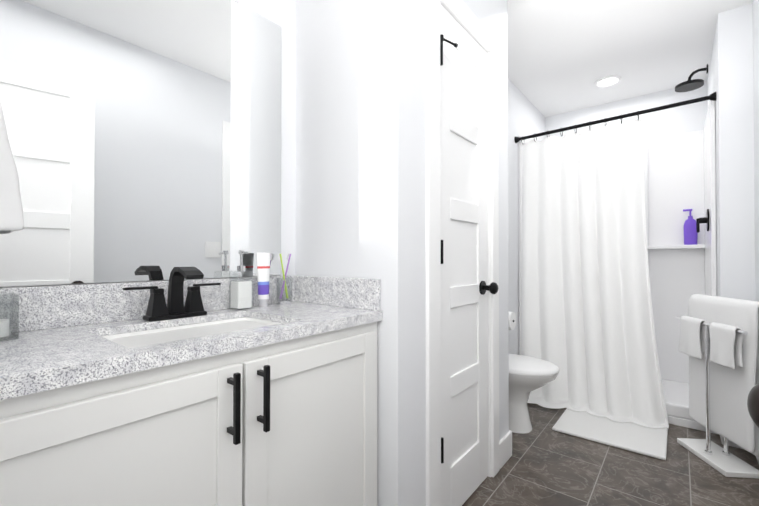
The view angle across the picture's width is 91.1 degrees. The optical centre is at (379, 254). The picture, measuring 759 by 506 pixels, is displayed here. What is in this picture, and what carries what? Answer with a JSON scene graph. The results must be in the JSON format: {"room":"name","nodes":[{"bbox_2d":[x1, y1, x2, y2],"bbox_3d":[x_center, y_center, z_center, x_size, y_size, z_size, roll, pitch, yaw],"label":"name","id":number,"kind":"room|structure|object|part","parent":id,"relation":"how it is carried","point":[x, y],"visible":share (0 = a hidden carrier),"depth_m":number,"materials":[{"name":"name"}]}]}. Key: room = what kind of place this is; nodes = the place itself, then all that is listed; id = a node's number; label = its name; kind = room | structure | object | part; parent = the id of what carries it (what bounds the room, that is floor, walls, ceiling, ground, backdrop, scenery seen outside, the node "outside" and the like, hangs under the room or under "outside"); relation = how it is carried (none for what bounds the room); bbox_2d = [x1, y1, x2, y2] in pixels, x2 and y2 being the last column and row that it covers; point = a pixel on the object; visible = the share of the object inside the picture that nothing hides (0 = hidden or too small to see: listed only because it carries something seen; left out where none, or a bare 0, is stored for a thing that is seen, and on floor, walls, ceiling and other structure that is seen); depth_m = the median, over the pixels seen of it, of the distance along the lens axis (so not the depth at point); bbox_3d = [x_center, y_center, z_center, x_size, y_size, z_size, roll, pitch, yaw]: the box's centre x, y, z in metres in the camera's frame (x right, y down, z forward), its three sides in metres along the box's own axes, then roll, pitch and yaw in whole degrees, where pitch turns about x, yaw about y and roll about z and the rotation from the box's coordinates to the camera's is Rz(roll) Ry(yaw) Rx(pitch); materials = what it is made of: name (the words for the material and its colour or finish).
{"room":"bathroom","nodes":[
{"label":"bathroom","id":0,"kind":"room"},
{"bbox_2d":[0,0,295,287],"bbox_3d":[0.045,-0.156,2.114,0.120,2.440,4.700,0,-1,39],"label":"wall","id":1,"kind":"structure","parent":0,"point":[281,14],"depth_m":1.50,"materials":[{"name":"white paint"}]},
{"bbox_2d":[0,102,23,230],"bbox_3d":[-0.913,-0.333,0.742,0.106,0.563,0.295,0,-1,39],"label":"towel","id":2,"kind":"object","parent":1,"relation":"attached to","point":[11,215],"visible":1,"depth_m":0.81,"materials":[{"name":"white fabric"}]},
{"bbox_2d":[0,0,280,286],"bbox_3d":[-0.649,-0.414,1.151,0.005,0.982,0.826,0,-1,39],"label":"mirror","id":3,"kind":"object","parent":1,"relation":"attached to","point":[144,137],"visible":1,"depth_m":1.08,"materials":[{"name":"silver glass"}]},
{"bbox_2d":[295,0,373,278],"bbox_3d":[-0.151,-0.163,1.439,0.420,2.440,0.100,0,-1,39],"label":"wall","id":4,"kind":"structure","parent":0,"point":[334,205],"depth_m":1.39,"materials":[{"name":"white paint"}]},
{"bbox_2d":[374,0,508,505],"bbox_3d":[0.333,-0.161,1.626,0.100,2.440,0.998,0,-1,39],"label":"wall","id":5,"kind":"structure","parent":0,"point":[399,156],"depth_m":1.25,"materials":[{"name":"white paint"}]},
{"bbox_2d":[440,34,457,462],"bbox_3d":[0.260,-0.026,1.423,0.049,1.600,0.092,0,-1,39],"label":"closet door hinges","id":6,"kind":"object","parent":5,"relation":"attached to","point":[442,38],"visible":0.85,"depth_m":1.40,"materials":[{"name":"black metal"}]},
{"bbox_2d":[425,0,498,505],"bbox_3d":[0.338,0.002,1.617,0.116,2.115,0.662,0,-1,39],"label":"trim","id":7,"kind":"structure","parent":5,"relation":"attached to","point":[465,17],"depth_m":1.38,"materials":[{"name":"white wood"}]},
{"bbox_2d":[440,4,497,505],"bbox_3d":[0.389,0.038,1.583,0.101,2.025,0.480,0,-1,39],"label":"closet door","id":8,"kind":"structure","parent":5,"relation":"in","point":[465,287],"depth_m":1.60,"materials":[{"name":"white wood"}]},
{"bbox_3d":[0.505,0.152,1.707,0.076,0.064,0.064,0,-1,39],"label":"knob","id":9,"kind":"part","parent":8,"relation":"part of","materials":[{"name":"black metal"}]},
{"bbox_2d":[508,311,515,329],"bbox_3d":[0.672,0.364,2.076,0.142,0.100,0.134,0,-1,39],"label":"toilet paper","id":10,"kind":"object","parent":5,"relation":"attached to","point":[511,320],"visible":0.17,"depth_m":2.04,"materials":[{"name":"white paper"}]},
{"bbox_2d":[499,430,758,469],"bbox_3d":[0.479,0.991,1.310,1.550,0.130,3.050,0,-1,39],"label":"baseboard","id":11,"kind":"structure","parent":5,"relation":"attached to","point":[505,448],"depth_m":1.91,"materials":[{"name":"white wood"}]},
{"bbox_2d":[508,79,544,354],"bbox_3d":[1.233,-0.144,3.333,0.205,2.440,1.030,0,-1,39],"label":"wall","id":12,"kind":"structure","parent":0,"point":[526,117],"depth_m":2.99,"materials":[{"name":"white paint"}]},
{"bbox_2d":[514,92,715,142],"bbox_3d":[1.567,-0.943,2.630,1.204,0.081,0.056,0,-1,39],"label":"shower rod","id":13,"kind":"object","parent":12,"relation":"attached to","point":[712,97],"visible":0.96,"depth_m":2.53,"materials":[{"name":"black metal"}]},
{"bbox_2d":[520,110,668,428],"bbox_3d":[1.399,0.041,2.573,0.937,2.016,0.352,0,-1,39],"label":"shower curtain","id":14,"kind":"object","parent":13,"relation":"hanging from","point":[586,320],"visible":0.92,"depth_m":2.60,"materials":[{"name":"white fabric"}]},
{"bbox_2d":[462,403,758,505],"bbox_3d":[0.696,1.099,1.578,1.790,0.080,4.700,0,-1,39],"label":"floor","id":15,"kind":"structure","parent":0,"point":[545,464],"depth_m":1.78,"materials":[{"name":"tile"}]},
{"bbox_2d":[0,275,382,505],"bbox_3d":[-0.519,0.565,0.912,0.494,0.975,1.167,0,-1,39],"label":"bathroom vanity","id":16,"kind":"object","parent":15,"relation":"on","point":[109,396],"visible":1,"depth_m":0.85,"materials":[{"name":"white wood"}]},
{"bbox_2d":[0,275,382,399],"bbox_3d":[-0.533,0.146,0.927,0.458,0.137,1.167,0,-1,39],"label":"countertop","id":17,"kind":"structure","parent":16,"relation":"on","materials":[{"name":"stone"}]},
{"bbox_2d":[0,293,18,340],"bbox_3d":[-0.847,0.133,0.774,0.085,0.095,0.130,0,-1,39],"label":"acrylic organizer","id":18,"kind":"object","parent":17,"relation":"on","point":[4,328],"visible":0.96,"depth_m":0.80,"materials":[{"name":"white"}]},
{"bbox_2d":[123,267,220,321],"bbox_3d":[-0.560,0.109,1.064,0.148,0.149,0.266,0,-1,39],"label":"faucet","id":19,"kind":"object","parent":17,"relation":"on","point":[159,309],"visible":0.98,"depth_m":1.08,"materials":[{"name":"black metal"}]},
{"bbox_2d":[101,317,280,338],"bbox_3d":[-0.463,0.277,0.978,0.319,0.146,0.454,0,-1,39],"label":"sink","id":20,"kind":"object","parent":17,"relation":"in","point":[199,327],"depth_m":1.05,"materials":[{"name":"white ceramic"}]},
{"bbox_2d":[229,250,252,309],"bbox_3d":[-0.468,0.085,1.272,0.075,0.201,0.060,0,-1,39],"label":"soap dispenser","id":21,"kind":"object","parent":17,"relation":"on","point":[241,295],"visible":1,"depth_m":1.26,"materials":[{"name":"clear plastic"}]},
{"bbox_2d":[257,253,270,306],"bbox_3d":[-0.418,0.089,1.344,0.038,0.194,0.058,0,-1,39],"label":"toothpaste tube","id":22,"kind":"object","parent":17,"relation":"on","point":[263,267],"visible":1,"depth_m":1.33,"materials":[{"name":"white plastic"}]},
{"bbox_2d":[276,253,292,304],"bbox_3d":[-0.360,0.091,1.413,0.061,0.192,0.061,0,-1,39],"label":"toothbrush cup","id":23,"kind":"object","parent":17,"relation":"on","point":[281,301],"visible":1,"depth_m":1.40,"materials":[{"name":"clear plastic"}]},
{"bbox_2d":[509,354,559,432],"bbox_3d":[0.778,0.694,2.376,0.676,0.745,0.480,0,-1,39],"label":"toilet","id":24,"kind":"object","parent":15,"relation":"on","point":[527,375],"visible":0.29,"depth_m":2.23,"materials":[{"name":"white ceramic"}]},
{"bbox_3d":[0.837,0.681,2.328,0.524,0.044,0.366,0,-1,39],"label":"seat","id":25,"kind":"part","parent":24,"relation":"part of","materials":[{"name":"white ceramic"}]},
{"bbox_2d":[552,408,667,459],"bbox_3d":[1.425,1.057,2.295,0.550,0.017,0.530,0,-1,39],"label":"bath mat","id":26,"kind":"object","parent":15,"relation":"on","point":[639,439],"visible":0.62,"depth_m":2.20,"materials":[{"name":"white fabric"}]},
{"bbox_2d":[518,100,716,433],"bbox_3d":[1.823,0.047,2.939,1.201,2.050,0.898,0,-1,39],"label":"shower surround","id":27,"kind":"object","parent":15,"relation":"on","point":[679,173],"visible":0.21,"depth_m":3.00,"materials":[{"name":"white plastic"}]},
{"bbox_2d":[683,209,697,244],"bbox_3d":[2.435,-0.219,2.919,0.088,0.280,0.056,0,-1,39],"label":"bottle","id":28,"kind":"object","parent":27,"relation":"on","point":[690,233],"visible":0.92,"depth_m":2.90,"materials":[{"name":"purple plastic"}]},
{"bbox_2d":[696,209,708,232],"bbox_3d":[2.180,-0.229,2.515,0.062,0.155,0.150,0,-1,39],"label":"shower valve","id":29,"kind":"object","parent":27,"relation":"attached to","point":[699,221],"visible":1,"depth_m":2.51,"materials":[{"name":"black metal"}]},
{"bbox_2d":[675,294,758,478],"bbox_3d":[1.760,0.641,1.938,0.184,0.839,0.480,0,-1,6],"label":"towel stand","id":30,"kind":"object","parent":15,"relation":"on","point":[719,342],"visible":1,"depth_m":1.88,"materials":[{"name":"white stone"}]},
{"bbox_2d":[545,81,707,138],"bbox_3d":[2.111,-0.144,3.352,1.550,2.440,0.100,0,-1,39],"label":"wall","id":31,"kind":"structure","parent":0,"point":[687,118],"depth_m":3.15,"materials":[{"name":"white paint"}]},
{"bbox_2d":[507,0,752,116],"bbox_3d":[0.696,-1.421,1.603,1.790,0.080,4.700,0,-1,39],"label":"ceiling","id":32,"kind":"structure","parent":0,"point":[564,56],"depth_m":2.46,"materials":[{"name":"white paint"}]},
{"bbox_2d":[595,75,620,87],"bbox_3d":[1.793,-1.362,2.927,0.180,0.024,0.180,0,-1,39],"label":"recessed light","id":33,"kind":"object","parent":32,"relation":"in","point":[608,77],"depth_m":2.92,"materials":[{"name":"white plastic"}]},
{"bbox_3d":[1.793,-1.363,2.927,0.144,0.007,0.144,0,-1,39],"label":"recessed ceiling light lens","id":34,"kind":"part","parent":33,"relation":"part of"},
{"bbox_2d":[707,3,754,441],"bbox_3d":[2.307,-0.152,2.470,0.140,2.440,1.030,0,-1,39],"label":"wall","id":35,"kind":"structure","parent":0,"point":[730,79],"depth_m":2.08,"materials":[{"name":"white paint"}]},
{"bbox_2d":[675,64,707,91],"bbox_3d":[2.075,-1.179,2.481,0.171,0.123,0.150,0,-1,39],"label":"shower head","id":36,"kind":"object","parent":35,"relation":"attached to","point":[689,85],"visible":1,"depth_m":2.46},
{"bbox_2d":[753,0,758,301],"bbox_3d":[1.347,-0.166,1.067,0.120,2.440,4.700,0,-1,39],"label":"wall","id":37,"kind":"structure","parent":0,"point":[756,86],"depth_m":1.96,"materials":[{"name":"white paint"}]},
{"bbox_3d":[0.071,-0.180,-0.384,0.050,2.440,0.120,0,-1,39],"label":"wall","id":38,"kind":"structure","parent":0,"visible":0},
{"bbox_2d":[747,383,758,427],"bbox_3d":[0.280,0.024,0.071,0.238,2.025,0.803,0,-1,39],"label":"door knob","id":39,"kind":"object","parent":38,"relation":"in","point":[753,402],"depth_m":0.38,"materials":[{"name":"black"}]}
]}

